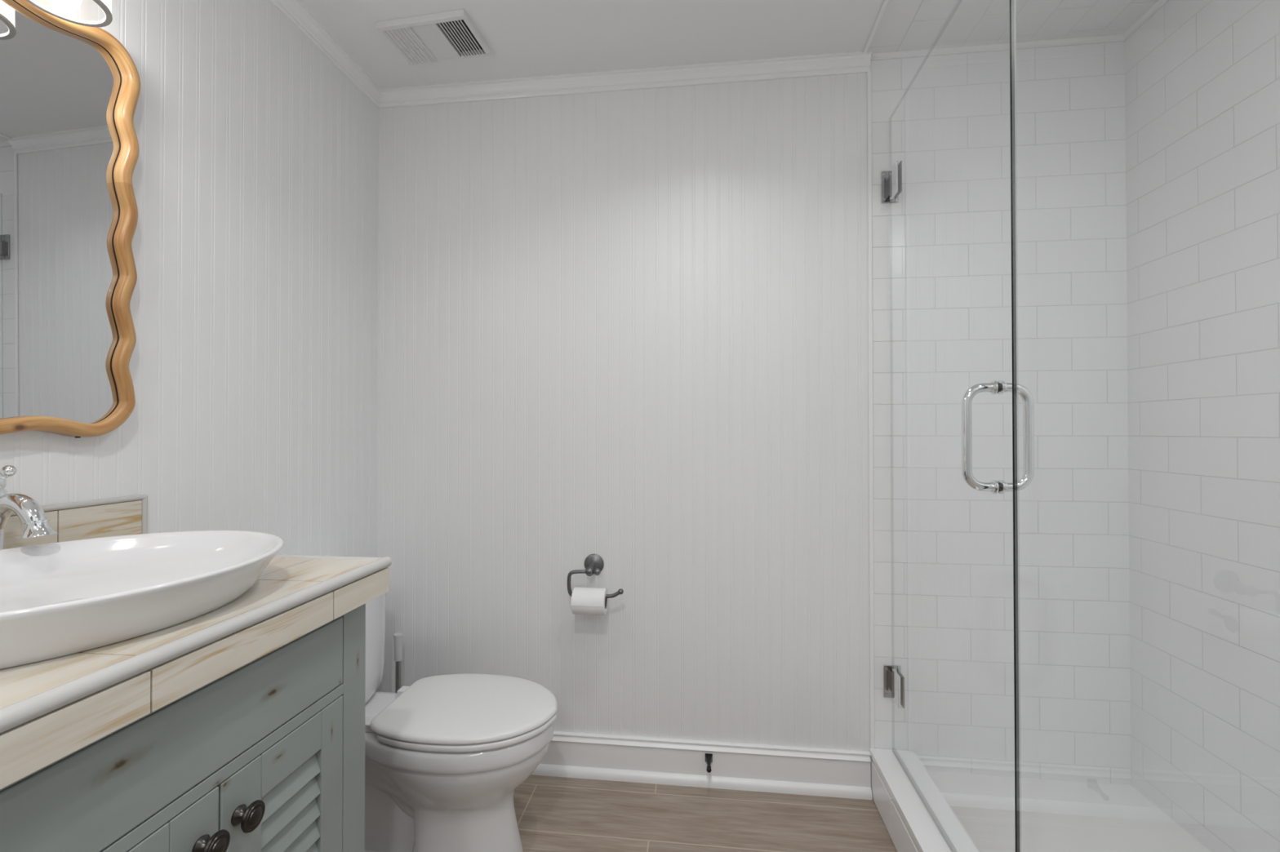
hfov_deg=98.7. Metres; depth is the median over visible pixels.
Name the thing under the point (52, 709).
countertop
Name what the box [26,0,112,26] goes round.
vanity light
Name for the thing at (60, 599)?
vessel sink
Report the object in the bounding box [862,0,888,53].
trim
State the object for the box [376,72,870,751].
wall
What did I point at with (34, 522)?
faucet
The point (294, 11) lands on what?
trim
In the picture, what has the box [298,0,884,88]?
ceiling
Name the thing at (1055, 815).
floor
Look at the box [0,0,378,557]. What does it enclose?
wall
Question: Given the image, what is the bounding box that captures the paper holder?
[567,554,623,598]
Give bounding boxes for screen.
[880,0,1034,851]
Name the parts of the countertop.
trim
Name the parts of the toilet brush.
rod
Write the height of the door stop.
0.025 m
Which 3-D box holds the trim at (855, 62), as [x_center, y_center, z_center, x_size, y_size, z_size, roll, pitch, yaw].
[-0.104,-1.209,1.927,1.752,0.052,0.032,0,-1,7]
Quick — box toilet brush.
[393,632,403,693]
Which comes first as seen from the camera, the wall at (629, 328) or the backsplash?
the backsplash
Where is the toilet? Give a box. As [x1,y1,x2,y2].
[364,593,557,851]
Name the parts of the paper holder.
post, arm, wall plate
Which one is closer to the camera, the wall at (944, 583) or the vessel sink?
the vessel sink
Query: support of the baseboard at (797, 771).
attached to the wall at (629, 328)
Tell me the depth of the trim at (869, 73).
1.83 m
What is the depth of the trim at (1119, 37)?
1.78 m
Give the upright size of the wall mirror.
0.802 m
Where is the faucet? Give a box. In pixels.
[0,465,57,550]
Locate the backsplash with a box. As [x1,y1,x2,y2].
[4,494,147,549]
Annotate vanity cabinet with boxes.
[0,604,365,851]
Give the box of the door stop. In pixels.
[705,753,712,773]
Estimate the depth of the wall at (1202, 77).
1.47 m
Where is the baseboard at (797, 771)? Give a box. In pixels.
[531,731,872,799]
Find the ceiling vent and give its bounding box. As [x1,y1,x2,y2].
[376,8,490,65]
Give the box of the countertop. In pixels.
[0,554,391,790]
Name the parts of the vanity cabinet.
louvred door, knob, knob, louvred door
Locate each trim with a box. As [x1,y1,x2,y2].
[269,0,382,108]
[378,50,871,108]
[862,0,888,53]
[866,71,874,749]
[871,0,1168,60]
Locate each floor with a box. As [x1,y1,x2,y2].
[513,775,897,851]
[928,772,1210,851]
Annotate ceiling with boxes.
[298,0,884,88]
[867,0,1158,53]
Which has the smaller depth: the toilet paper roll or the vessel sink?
the vessel sink
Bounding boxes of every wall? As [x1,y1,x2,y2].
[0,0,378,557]
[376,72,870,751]
[870,40,1131,785]
[1124,0,1279,851]
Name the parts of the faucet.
lever, spout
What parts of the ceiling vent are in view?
plate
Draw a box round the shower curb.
[869,748,980,851]
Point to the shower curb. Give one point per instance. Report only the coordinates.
(910, 827)
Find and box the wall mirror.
[0,0,140,438]
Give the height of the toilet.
0.752 m
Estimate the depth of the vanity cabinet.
0.78 m
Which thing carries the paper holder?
attached to the wall at (629, 328)
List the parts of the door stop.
stem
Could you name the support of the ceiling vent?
in the ceiling at (525, 38)
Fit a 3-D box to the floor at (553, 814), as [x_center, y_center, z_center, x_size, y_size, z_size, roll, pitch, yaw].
[0.060,1.202,-0.106,2.660,0.001,4.110,0,-1,7]
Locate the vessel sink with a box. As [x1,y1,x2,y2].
[0,530,284,669]
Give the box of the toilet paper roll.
[571,587,608,615]
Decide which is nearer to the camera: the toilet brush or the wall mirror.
the wall mirror
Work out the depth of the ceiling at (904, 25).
1.68 m

